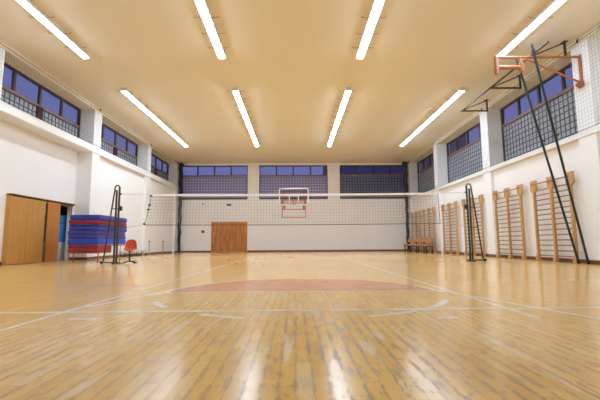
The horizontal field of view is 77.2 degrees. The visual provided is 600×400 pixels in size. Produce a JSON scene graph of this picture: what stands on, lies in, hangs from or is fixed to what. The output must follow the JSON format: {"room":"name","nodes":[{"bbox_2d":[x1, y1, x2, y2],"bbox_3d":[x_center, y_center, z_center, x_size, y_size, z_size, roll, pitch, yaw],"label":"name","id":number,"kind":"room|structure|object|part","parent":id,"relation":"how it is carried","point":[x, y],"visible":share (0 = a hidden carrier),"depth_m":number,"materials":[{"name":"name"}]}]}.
{"room":"sports hall","nodes":[
{"label":"sports hall","id":0,"kind":"room"},
{"bbox_2d":[45,203,66,215],"bbox_3d":[-10.526,0.893,14.012,2.300,2.800,6.700,0,-6,-1],"label":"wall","id":1,"kind":"structure","parent":0,"point":[63,210],"depth_m":17.31,"materials":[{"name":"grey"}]},
{"bbox_2d":[0,47,178,261],"bbox_3d":[-8.985,-1.047,12.429,0.760,6.280,29.480,0,-6,-1],"label":"wall","id":2,"kind":"structure","parent":0,"point":[31,164],"depth_m":15.64,"materials":[{"name":"white paint"}]},
{"bbox_2d":[1,193,75,265],"bbox_3d":[-9.132,1.095,13.382,0.170,2.240,3.500,0,-6,-1],"label":"door","id":3,"kind":"structure","parent":2,"relation":"in","point":[24,221],"depth_m":12.60,"materials":[{"name":"brown wood"}]},
{"bbox_2d":[1,62,80,137],"bbox_3d":[-9.252,-3.329,13.324,0.110,1.540,4.950,0,-6,-1],"label":"window","id":4,"kind":"structure","parent":2,"relation":"in","point":[51,115],"depth_m":13.29,"materials":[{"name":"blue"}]},
{"bbox_3d":[-9.250,-2.937,13.279,0.110,0.750,0.300,0,-6,-1],"label":"post","id":5,"kind":"part","parent":4,"relation":"part of","materials":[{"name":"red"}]},
{"bbox_2d":[0,251,176,265],"bbox_3d":[-8.921,2.388,15.351,0.630,0.110,22.900,0,-6,-1],"label":"baseboard","id":6,"kind":"structure","parent":2,"relation":"attached to","point":[137,254],"depth_m":17.33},
{"bbox_2d":[0,41,178,164],"bbox_3d":[-9.005,-4.252,12.792,0.760,0.170,29.480,0,-6,-1],"label":"trim","id":7,"kind":"structure","parent":2,"relation":"attached to","point":[49,81],"depth_m":14.14,"materials":[{"name":"beige paint"}]},
{"bbox_2d":[0,100,178,189],"bbox_3d":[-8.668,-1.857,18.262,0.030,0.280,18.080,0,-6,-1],"label":"trim","id":8,"kind":"structure","parent":2,"relation":"attached to","point":[4,107],"depth_m":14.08,"materials":[{"name":"white paint"}]},
{"bbox_2d":[101,123,137,165],"bbox_3d":[-9.322,-2.691,18.952,0.110,1.540,5.160,0,-6,-1],"label":"window","id":9,"kind":"structure","parent":2,"relation":"in","point":[118,150],"depth_m":19.25,"materials":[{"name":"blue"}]},
{"bbox_2d":[151,153,168,180],"bbox_3d":[-9.388,-2.073,24.402,0.110,1.540,4.750,0,-6,-1],"label":"window","id":10,"kind":"structure","parent":2,"relation":"in","point":[153,168],"depth_m":25.29,"materials":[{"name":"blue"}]},
{"bbox_2d":[177,163,406,250],"bbox_3d":[-0.463,0.504,27.344,18.450,6.450,0.300,0,-6,-1],"label":"wall","id":11,"kind":"structure","parent":0,"point":[386,231],"depth_m":27.08,"materials":[{"name":"white paint"}]},
{"bbox_2d":[182,166,247,199],"bbox_3d":[-6.253,-1.262,27.418,4.870,2.510,0.110,0,-6,-1],"label":"window","id":12,"kind":"structure","parent":11,"relation":"in","point":[192,184],"depth_m":27.39,"materials":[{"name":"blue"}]},
{"bbox_2d":[211,222,246,251],"bbox_3d":[-5.066,2.635,26.844,2.570,2.140,0.101,0,-6,-1],"label":"door","id":13,"kind":"structure","parent":11,"relation":"in","point":[230,236],"depth_m":26.84,"materials":[{"name":"brown wood"}]},
{"bbox_2d":[259,165,327,198],"bbox_3d":[-0.478,-1.290,27.492,5.000,2.510,0.110,0,-6,-1],"label":"window","id":14,"kind":"structure","parent":11,"relation":"in","point":[268,184],"depth_m":27.47,"materials":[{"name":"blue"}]},
{"bbox_2d":[279,188,308,217],"bbox_3d":[-0.394,0.382,24.692,1.800,1.805,4.999,0,-6,-1],"label":"basketball hoop","id":15,"kind":"object","parent":11,"relation":"attached to","point":[298,200],"visible":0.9,"depth_m":22.82,"materials":[{"name":"white metal"}]},
{"bbox_2d":[180,249,408,251],"bbox_3d":[-0.451,3.636,26.828,16.670,0.110,0.020,0,-6,-1],"label":"baseboard","id":16,"kind":"structure","parent":11,"relation":"attached to","point":[389,249],"depth_m":26.82,"materials":[{"name":"brown wood"}]},
{"bbox_2d":[340,165,404,198],"bbox_3d":[5.381,-1.319,27.567,4.940,2.510,0.110,0,-6,-1],"label":"window","id":17,"kind":"structure","parent":11,"relation":"in","point":[394,183],"depth_m":27.53,"materials":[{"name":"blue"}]},
{"bbox_2d":[0,251,599,399],"bbox_3d":[-0.246,2.133,12.225,18.200,0.204,29.980,0,-6,-1],"label":"floor","id":18,"kind":"structure","parent":0,"point":[324,325],"depth_m":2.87,"materials":[{"name":"brown wood"}]},
{"bbox_2d":[68,245,124,262],"bbox_3d":[-7.469,1.968,13.902,1.000,0.600,2.050,0,-6,-1],"label":"trolley","id":19,"kind":"object","parent":18,"relation":"on","point":[110,245],"visible":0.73,"depth_m":13.45,"materials":[{"name":"red metal"}]},
{"bbox_2d":[67,248,109,252],"bbox_3d":[-7.448,1.780,13.262,1.052,0.140,1.007,0,-6,-1],"label":"mat","id":20,"kind":"object","parent":19,"relation":"on","point":[79,250],"visible":0.95,"depth_m":12.85,"materials":[{"name":"red plastic"}]},
{"bbox_2d":[68,245,109,248],"bbox_3d":[-7.445,1.646,13.272,1.040,0.120,0.956,0,-6,-1],"label":"mat","id":21,"kind":"object","parent":20,"relation":"on","point":[69,246],"visible":0.82,"depth_m":12.88,"materials":[{"name":"red plastic"}]},
{"bbox_2d":[68,239,125,244],"bbox_3d":[-7.448,1.551,13.891,1.049,0.200,2.250,0,-6,-1],"label":"mat","id":22,"kind":"object","parent":21,"relation":"on","point":[70,241],"visible":0.85,"depth_m":12.86,"materials":[{"name":"blue plastic"}]},
{"bbox_2d":[68,235,125,238],"bbox_3d":[-7.470,1.386,13.934,1.037,0.130,2.260,0,-6,-1],"label":"mat","id":23,"kind":"object","parent":22,"relation":"on","point":[69,236],"visible":0.87,"depth_m":12.90,"materials":[{"name":"blue plastic"}]},
{"bbox_2d":[68,230,124,235],"bbox_3d":[-7.498,1.243,13.951,1.037,0.150,2.260,0,-6,-1],"label":"mat","id":24,"kind":"object","parent":23,"relation":"on","point":[96,232],"visible":0.84,"depth_m":12.92,"materials":[{"name":"blue plastic"}]},
{"bbox_2d":[69,227,126,231],"bbox_3d":[-7.456,1.103,13.988,1.049,0.130,2.253,0,-6,-1],"label":"mat","id":25,"kind":"object","parent":24,"relation":"on","point":[70,228],"visible":0.71,"depth_m":12.95,"materials":[{"name":"blue plastic"}]},
{"bbox_2d":[69,224,126,228],"bbox_3d":[-7.456,0.983,13.986,1.053,0.100,2.259,0,-6,-1],"label":"mat","id":26,"kind":"object","parent":25,"relation":"on","point":[70,225],"visible":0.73,"depth_m":12.96,"materials":[{"name":"blue plastic"}]},
{"bbox_2d":[69,220,126,225],"bbox_3d":[-7.495,0.868,14.033,1.038,0.130,2.307,0,-6,-1],"label":"mat","id":27,"kind":"object","parent":26,"relation":"on","point":[70,221],"visible":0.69,"depth_m":12.98,"materials":[{"name":"red plastic"}]},
{"bbox_2d":[70,215,126,222],"bbox_3d":[-7.450,0.709,13.996,1.037,0.170,2.260,0,-6,-1],"label":"mat","id":28,"kind":"object","parent":27,"relation":"on","point":[72,217],"visible":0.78,"depth_m":12.96,"materials":[{"name":"blue plastic"}]},
{"bbox_2d":[100,185,121,263],"bbox_3d":[-6.151,0.776,12.267,0.614,2.584,0.440,0,-6,-1],"label":"net post","id":29,"kind":"object","parent":18,"relation":"on","point":[116,221],"visible":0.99,"depth_m":12.24,"materials":[{"name":"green metal"}]},
{"bbox_2d":[125,192,463,227],"bbox_3d":[-0.200,0.337,12.389,11.376,1.140,0.043,0,-6,-1],"label":"net","id":30,"kind":"object","parent":29,"relation":"attached to","point":[345,194],"visible":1,"depth_m":12.40,"materials":[{"name":"beige fabric"}]},
{"bbox_2d":[121,239,136,263],"bbox_3d":[-5.520,1.667,12.190,0.402,0.779,0.488,1,-7,-15],"label":"shell chair","id":31,"kind":"object","parent":18,"relation":"on","point":[131,244],"visible":1,"depth_m":12.36,"materials":[{"name":"red plastic"}]},
{"bbox_2d":[120,250,146,256],"bbox_3d":[-8.617,2.777,19.483,0.260,0.265,2.750,0,-6,-1],"label":"bench","id":32,"kind":"object","parent":18,"relation":"on","point":[141,250],"visible":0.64,"depth_m":19.14,"materials":[{"name":"grey"}]},
{"bbox_2d":[403,238,432,252],"bbox_3d":[7.323,2.835,23.521,0.440,0.860,4.700,0,-6,-1],"label":"bench","id":33,"kind":"object","parent":18,"relation":"on","point":[416,240],"visible":0.96,"depth_m":22.81,"materials":[{"name":"orange wood"}]},
{"bbox_3d":[7.283,2.815,23.523,0.360,0.100,4.700,0,-6,-1],"label":"seat","id":34,"kind":"part","parent":33,"relation":"part of","materials":[{"name":"orange wood"}]},
{"bbox_3d":[7.457,2.526,23.558,0.040,0.240,4.500,0,-6,-1],"label":"backrest","id":35,"kind":"part","parent":33,"relation":"part of","materials":[{"name":"orange wood"}]},
{"bbox_2d":[464,183,486,261],"bbox_3d":[5.772,0.719,12.419,0.614,2.584,0.440,0,-6,-1],"label":"net post","id":36,"kind":"object","parent":18,"relation":"on","point":[467,191],"visible":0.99,"depth_m":12.38,"materials":[{"name":"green metal"}]},
{"bbox_2d":[515,59,580,263],"bbox_3d":[7.225,-1.230,10.991,1.382,6.134,0.096,-1,-6,2],"label":"pole","id":37,"kind":"object","parent":18,"relation":"on","point":[517,61],"visible":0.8,"depth_m":10.93,"materials":[{"name":"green metal"}]},
{"bbox_2d":[530,44,589,263],"bbox_3d":[7.250,-1.290,10.466,1.668,6.137,0.100,2,-7,-21],"label":"pole","id":38,"kind":"object","parent":18,"relation":"on","point":[533,52],"visible":0.87,"depth_m":10.45,"materials":[{"name":"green metal"}]},
{"bbox_2d":[0,0,599,162],"bbox_3d":[-0.288,-4.467,13.024,18.600,0.200,30.080,0,-6,-1],"label":"ceiling","id":39,"kind":"structure","parent":0,"point":[291,62],"depth_m":12.29,"materials":[{"name":"beige paint"}]},
{"bbox_2d":[15,0,89,58],"bbox_3d":[-6.560,-4.691,9.108,0.629,0.150,4.944,0,-6,-1],"label":"strip light","id":40,"kind":"object","parent":39,"relation":"attached to","point":[28,5],"visible":1,"depth_m":9.91,"materials":[{"name":"white plastic"}]},
{"bbox_2d":[16,0,53,27],"bbox_3d":[-6.560,-4.648,9.103,0.190,0.064,1.610,0,-6,-1],"label":"diffuser","id":41,"kind":"object","parent":40,"relation":"attached to","point":[26,4],"depth_m":9.28,"materials":[{"name":"white plastic"}]},
{"bbox_2d":[50,28,88,58],"bbox_3d":[-6.580,-4.463,10.732,0.190,0.064,1.610,0,-6,-1],"label":"diffuser","id":42,"kind":"object","parent":40,"relation":"attached to","point":[58,32],"depth_m":10.66,"materials":[{"name":"white plastic"}]},
{"bbox_2d":[0,44,178,178],"bbox_3d":[-8.594,-3.135,15.851,0.071,1.692,22.203,0,-6,-1],"label":"safety net","id":43,"kind":"object","parent":39,"relation":"hanging from","point":[2,44],"visible":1,"depth_m":14.60,"materials":[{"name":"grey fabric"}]},
{"bbox_2d":[116,88,187,146],"bbox_3d":[-6.670,-3.670,18.109,0.629,0.150,8.224,0,-6,-1],"label":"strip light","id":44,"kind":"object","parent":39,"relation":"attached to","point":[125,91],"visible":1,"depth_m":16.66,"materials":[{"name":"white plastic"}]},
{"bbox_2d":[121,91,142,106],"bbox_3d":[-6.630,-3.997,14.845,0.190,0.064,1.610,0,-6,-1],"label":"diffuser","id":45,"kind":"object","parent":44,"relation":"attached to","point":[128,94],"depth_m":14.82,"materials":[{"name":"white plastic"}]},
{"bbox_2d":[140,107,156,119],"bbox_3d":[-6.650,-3.812,16.475,0.190,0.064,1.610,0,-6,-1],"label":"diffuser","id":46,"kind":"object","parent":44,"relation":"attached to","point":[145,109],"depth_m":16.45,"materials":[{"name":"white plastic"}]},
{"bbox_2d":[155,120,168,129],"bbox_3d":[-6.670,-3.627,18.104,0.190,0.064,1.610,0,-6,-1],"label":"diffuser","id":47,"kind":"object","parent":44,"relation":"attached to","point":[160,122],"depth_m":18.10,"materials":[{"name":"white plastic"}]},
{"bbox_2d":[167,130,178,138],"bbox_3d":[-6.690,-3.442,19.734,0.190,0.064,1.610,0,-6,-1],"label":"diffuser","id":48,"kind":"object","parent":44,"relation":"attached to","point":[171,132],"depth_m":19.69,"materials":[{"name":"white plastic"}]},
{"bbox_2d":[177,163,183,251],"bbox_3d":[-8.537,0.475,26.816,0.409,6.399,0.450,0,-6,-1],"label":"curtain","id":49,"kind":"object","parent":39,"relation":"hanging from","point":[181,165],"visible":0.94,"depth_m":26.75,"materials":[{"name":"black fabric"}]},
{"bbox_2d":[194,0,228,58],"bbox_3d":[-2.360,-4.896,7.532,0.629,0.150,8.224,0,-6,-1],"label":"strip light","id":50,"kind":"object","parent":39,"relation":"attached to","point":[201,5],"visible":1,"depth_m":9.91,"materials":[{"name":"white plastic"}]},
{"bbox_2d":[195,0,212,27],"bbox_3d":[-2.380,-4.668,9.156,0.190,0.064,1.610,0,-6,-1],"label":"diffuser","id":51,"kind":"object","parent":50,"relation":"attached to","point":[201,5],"depth_m":9.32,"materials":[{"name":"white plastic"}]},
{"bbox_2d":[207,29,224,58],"bbox_3d":[-2.400,-4.484,10.786,0.190,0.064,1.610,0,-6,-1],"label":"diffuser","id":52,"kind":"object","parent":50,"relation":"attached to","point":[213,35],"depth_m":10.72,"materials":[{"name":"white plastic"}]},
{"bbox_2d":[227,87,258,146],"bbox_3d":[-2.491,-3.690,18.163,0.629,0.150,8.224,0,-6,-1],"label":"strip light","id":53,"kind":"object","parent":39,"relation":"attached to","point":[235,91],"visible":1,"depth_m":16.64,"materials":[{"name":"white plastic"}]},
{"bbox_2d":[233,91,242,106],"bbox_3d":[-2.450,-4.017,14.899,0.190,0.064,1.610,0,-6,-1],"label":"diffuser","id":54,"kind":"object","parent":53,"relation":"attached to","point":[236,94],"depth_m":14.84,"materials":[{"name":"white plastic"}]},
{"bbox_2d":[239,107,247,119],"bbox_3d":[-2.470,-3.832,16.528,0.190,0.064,1.610,0,-6,-1],"label":"diffuser","id":55,"kind":"object","parent":53,"relation":"attached to","point":[243,111],"depth_m":16.51,"materials":[{"name":"white plastic"}]},
{"bbox_2d":[245,119,251,129],"bbox_3d":[-2.490,-3.647,18.158,0.190,0.064,1.610,0,-6,-1],"label":"diffuser","id":56,"kind":"object","parent":53,"relation":"attached to","point":[247,121],"depth_m":18.05,"materials":[{"name":"white plastic"}]},
{"bbox_2d":[249,130,255,138],"bbox_3d":[-2.510,-3.462,19.787,0.190,0.064,1.610,0,-6,-1],"label":"diffuser","id":57,"kind":"object","parent":53,"relation":"attached to","point":[252,134],"depth_m":19.74,"materials":[{"name":"white plastic"}]},
{"bbox_2d":[326,87,352,146],"bbox_3d":[1.779,-3.711,18.217,0.629,0.150,8.224,0,-6,-1],"label":"strip light","id":58,"kind":"object","parent":39,"relation":"attached to","point":[347,92],"visible":1,"depth_m":16.72,"materials":[{"name":"white plastic"}]},
{"bbox_2d":[330,130,335,138],"bbox_3d":[1.759,-3.483,19.842,0.190,0.064,1.610,0,-6,-1],"label":"diffuser","id":59,"kind":"object","parent":58,"relation":"attached to","point":[333,132],"depth_m":19.81,"materials":[{"name":"white plastic"}]},
{"bbox_2d":[333,120,339,129],"bbox_3d":[1.779,-3.668,18.212,0.190,0.064,1.610,0,-6,-1],"label":"diffuser","id":60,"kind":"object","parent":58,"relation":"attached to","point":[337,122],"depth_m":18.23,"materials":[{"name":"white plastic"}]},
{"bbox_2d":[337,107,344,118],"bbox_3d":[1.799,-3.853,16.583,0.190,0.064,1.610,0,-6,-1],"label":"diffuser","id":61,"kind":"object","parent":58,"relation":"attached to","point":[341,109],"depth_m":16.53,"materials":[{"name":"white plastic"}]},
{"bbox_2d":[341,91,350,106],"bbox_3d":[1.819,-4.038,14.954,0.190,0.064,1.610,0,-6,-1],"label":"diffuser","id":62,"kind":"object","parent":58,"relation":"attached to","point":[346,95],"depth_m":14.90,"materials":[{"name":"white plastic"}]},
{"bbox_2d":[356,0,385,58],"bbox_3d":[1.909,-4.917,7.586,0.629,0.150,8.224,0,-6,-1],"label":"strip light","id":63,"kind":"object","parent":39,"relation":"attached to","point":[377,6],"visible":1,"depth_m":9.96,"materials":[{"name":"white plastic"}]},
{"bbox_2d":[357,28,372,58],"bbox_3d":[1.870,-4.504,10.840,0.190,0.064,1.610,0,-6,-1],"label":"diffuser","id":64,"kind":"object","parent":63,"relation":"attached to","point":[368,32],"depth_m":10.76,"materials":[{"name":"white plastic"}]},
{"bbox_2d":[367,0,383,28],"bbox_3d":[1.890,-4.689,9.211,0.190,0.064,1.610,0,-6,-1],"label":"diffuser","id":65,"kind":"object","parent":63,"relation":"attached to","point":[377,6],"depth_m":9.39,"materials":[{"name":"white plastic"}]},
{"bbox_2d":[402,162,408,248],"bbox_3d":[7.634,0.388,27.024,0.376,6.413,0.386,5,-8,-39],"label":"curtain","id":66,"kind":"object","parent":39,"relation":"hanging from","point":[404,164],"visible":0.82,"depth_m":27.04,"materials":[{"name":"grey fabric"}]},
{"bbox_2d":[400,87,465,145],"bbox_3d":[6.109,-3.732,18.273,0.629,0.150,8.224,0,-6,-1],"label":"strip light","id":67,"kind":"object","parent":39,"relation":"attached to","point":[454,96],"visible":1,"depth_m":16.76,"materials":[{"name":"white plastic"}]},
{"bbox_2d":[409,130,419,138],"bbox_3d":[6.089,-3.504,19.897,0.190,0.064,1.610,0,-6,-1],"label":"diffuser","id":68,"kind":"object","parent":67,"relation":"attached to","point":[415,132],"depth_m":19.91,"materials":[{"name":"white plastic"}]},
{"bbox_2d":[419,119,432,129],"bbox_3d":[6.109,-3.689,18.268,0.190,0.064,1.610,0,-6,-1],"label":"diffuser","id":69,"kind":"object","parent":67,"relation":"attached to","point":[427,121],"depth_m":18.22,"materials":[{"name":"white plastic"}]},
{"bbox_2d":[430,107,445,118],"bbox_3d":[6.129,-3.874,16.639,0.190,0.064,1.610,0,-6,-1],"label":"diffuser","id":70,"kind":"object","parent":67,"relation":"attached to","point":[440,109],"depth_m":16.67,"materials":[{"name":"white plastic"}]},
{"bbox_2d":[444,91,463,105],"bbox_3d":[6.149,-4.059,15.009,0.190,0.064,1.610,0,-6,-1],"label":"diffuser","id":71,"kind":"object","parent":67,"relation":"attached to","point":[453,97],"depth_m":15.00,"materials":[{"name":"white plastic"}]},
{"bbox_2d":[408,26,599,197],"bbox_3d":[7.938,-2.719,16.006,0.071,2.692,22.203,0,-6,-1],"label":"safety net","id":72,"kind":"object","parent":39,"relation":"hanging from","point":[598,26],"visible":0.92,"depth_m":14.06,"materials":[{"name":"grey fabric"}]},
{"bbox_2d":[460,40,567,111],"bbox_3d":[7.216,-4.179,12.867,1.158,0.500,5.450,0,-6,-1],"label":"bracket","id":73,"kind":"object","parent":39,"relation":"attached to","point":[493,86],"visible":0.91,"depth_m":13.14,"materials":[{"name":"black metal"}]},
{"bbox_2d":[495,0,566,55],"bbox_3d":[6.219,-4.753,9.271,0.629,0.150,4.944,0,-6,-1],"label":"strip light","id":74,"kind":"object","parent":39,"relation":"attached to","point":[553,5],"visible":0.92,"depth_m":10.00,"materials":[{"name":"white plastic"}]},
{"bbox_2d":[498,29,532,55],"bbox_3d":[6.199,-4.525,10.896,0.190,0.064,1.610,0,-6,-1],"label":"diffuser","id":75,"kind":"object","parent":74,"relation":"attached to","point":[523,33],"depth_m":10.75,"materials":[{"name":"white plastic"}]},
{"bbox_2d":[528,0,565,28],"bbox_3d":[6.219,-4.710,9.266,0.190,0.064,1.610,0,-6,-1],"label":"diffuser","id":76,"kind":"object","parent":74,"relation":"attached to","point":[554,5],"depth_m":9.43,"materials":[{"name":"white plastic"}]},
{"bbox_2d":[407,39,599,260],"bbox_3d":[8.428,-1.132,12.652,0.770,6.280,29.480,0,-6,-1],"label":"wall","id":77,"kind":"structure","parent":0,"point":[582,156],"depth_m":13.25,"materials":[{"name":"white paint"}]},
{"bbox_2d":[411,210,421,251],"bbox_3d":[7.881,2.114,25.271,0.266,2.680,1.980,0,-6,-1],"label":"bars","id":78,"kind":"object","parent":77,"relation":"attached to","point":[415,212],"visible":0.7,"depth_m":25.22,"materials":[{"name":"brown wood"}]},
{"bbox_2d":[417,153,434,192],"bbox_3d":[8.523,-1.663,24.575,0.110,2.540,4.750,0,-6,-1],"label":"window","id":79,"kind":"structure","parent":77,"relation":"in","point":[430,172],"depth_m":25.27,"materials":[{"name":"grey"}]},
{"bbox_2d":[422,207,437,252],"bbox_3d":[7.910,1.840,22.856,0.266,2.680,1.980,0,-6,-1],"label":"bars","id":80,"kind":"object","parent":77,"relation":"attached to","point":[433,208],"visible":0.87,"depth_m":22.77,"materials":[{"name":"brown wood"}]},
{"bbox_2d":[441,201,461,254],"bbox_3d":[7.948,1.492,19.786,0.266,2.680,1.980,0,-6,-1],"label":"bars","id":81,"kind":"object","parent":77,"relation":"attached to","point":[448,205],"visible":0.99,"depth_m":19.70,"materials":[{"name":"brown wood"}]},
{"bbox_2d":[446,122,482,182],"bbox_3d":[8.590,-2.281,19.125,0.110,2.540,5.160,0,-6,-1],"label":"window","id":82,"kind":"structure","parent":77,"relation":"in","point":[455,161],"depth_m":19.47,"materials":[{"name":"grey"}]},
{"bbox_2d":[461,194,487,255],"bbox_3d":[7.979,1.199,17.203,0.266,2.680,1.980,0,-6,-1],"label":"bars","id":83,"kind":"object","parent":77,"relation":"attached to","point":[480,197],"visible":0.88,"depth_m":17.06,"materials":[{"name":"brown wood"}]},
{"bbox_2d":[407,23,599,163],"bbox_3d":[8.408,-4.336,13.015,0.770,0.170,29.480,0,-6,-1],"label":"trim","id":84,"kind":"structure","parent":77,"relation":"attached to","point":[534,79],"depth_m":14.33,"materials":[{"name":"beige paint"}]},
{"bbox_2d":[408,125,599,200],"bbox_3d":[8.341,-1.006,18.373,0.800,0.160,18.080,0,-6,-1],"label":"trim","id":85,"kind":"structure","parent":77,"relation":"attached to","point":[575,137],"depth_m":13.50,"materials":[{"name":"white paint"}]},
{"bbox_2d":[414,250,599,264],"bbox_3d":[8.073,2.306,15.569,0.140,0.110,22.900,0,-6,-1],"label":"baseboard","id":86,"kind":"structure","parent":77,"relation":"attached to","point":[597,262],"depth_m":13.07,"materials":[{"name":"brown wood"}]},
{"bbox_2d":[492,184,529,258],"bbox_3d":[8.015,0.873,14.332,0.266,2.680,1.980,0,-6,-1],"label":"bars","id":87,"kind":"object","parent":77,"relation":"attached to","point":[519,188],"visible":1,"depth_m":14.24,"materials":[{"name":"brown wood"}]},
{"bbox_2d":[500,62,577,161],"bbox_3d":[8.659,-2.920,13.496,0.110,2.540,4.950,0,-6,-1],"label":"window","id":88,"kind":"structure","parent":77,"relation":"in","point":[524,147],"depth_m":13.52,"materials":[{"name":"grey"}]},
{"bbox_2d":[493,54,584,88],"bbox_3d":[6.832,-3.680,10.737,2.534,0.988,0.140,0,-6,-1],"label":"basketball hoop","id":89,"kind":"object","parent":77,"relation":"attached to","point":[497,67],"visible":1,"depth_m":10.73,"materials":[{"name":"orange metal"}]},
{"bbox_3d":[5.620,-3.827,10.739,0.090,0.480,0.120,0,-6,-1],"label":"plate","id":90,"kind":"part","parent":89,"relation":"part of","materials":[{"name":"orange metal"}]},
{"bbox_3d":[6.339,-3.860,10.752,0.090,0.420,0.120,0,-6,-1],"label":"plate","id":91,"kind":"part","parent":89,"relation":"part of","materials":[{"name":"orange metal"}]},
{"bbox_3d":[8.038,-3.739,10.759,0.027,0.880,0.120,0,-6,-1],"label":"wall plate","id":92,"kind":"part","parent":89,"relation":"part of","materials":[{"name":"orange metal"}]},
{"bbox_2d":[530,171,582,262],"bbox_3d":[8.045,0.592,11.858,0.266,2.680,1.980,0,-6,-1],"label":"bars","id":93,"kind":"object","parent":77,"relation":"attached to","point":[533,184],"visible":0.88,"depth_m":11.82,"materials":[{"name":"brown wood"}]},
{"bbox_3d":[-10.467,2.309,13.852,2.200,0.050,6.500,0,-6,-1],"label":"floor","id":94,"kind":"structure","parent":0,"visible":0},
{"bbox_2d":[42,242,64,260],"bbox_3d":[-9.804,2.055,15.072,0.600,0.720,0.948,0,-6,-1],"label":"storage cabinet","id":95,"kind":"object","parent":94,"relation":"on","point":[61,245],"visible":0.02,"depth_m":14.90,"materials":[{"name":"grey metal"}]},
{"bbox_2d":[43,233,65,241],"bbox_3d":[-9.807,1.522,15.134,0.600,0.355,0.845,0,-6,-1],"label":"foam block","id":96,"kind":"object","parent":95,"relation":"on","point":[62,236],"visible":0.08,"depth_m":14.97,"materials":[{"name":"blue"}]},
{"bbox_2d":[44,224,65,232],"bbox_3d":[-9.810,1.166,15.195,0.600,0.355,0.845,0,-6,-1],"label":"foam block","id":97,"kind":"object","parent":96,"relation":"on","point":[62,227],"visible":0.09,"depth_m":14.97,"materials":[{"name":"blue"}]},
{"bbox_2d":[45,215,66,223],"bbox_3d":[-9.812,0.811,15.255,0.600,0.355,0.845,0,-6,-1],"label":"foam block","id":98,"kind":"object","parent":97,"relation":"on","point":[63,219],"visible":0.17,"depth_m":15.04,"materials":[{"name":"blue"}]},
{"label":"outside","id":99,"kind":"structure","parent":0,"visible":0},
{"bbox_2d":[323,134,466,174],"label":"window","id":100,"kind":"structure","parent":99,"point":[345,170],"depth_m":34.64,"materials":[{"name":"blue glass"}]}
]}

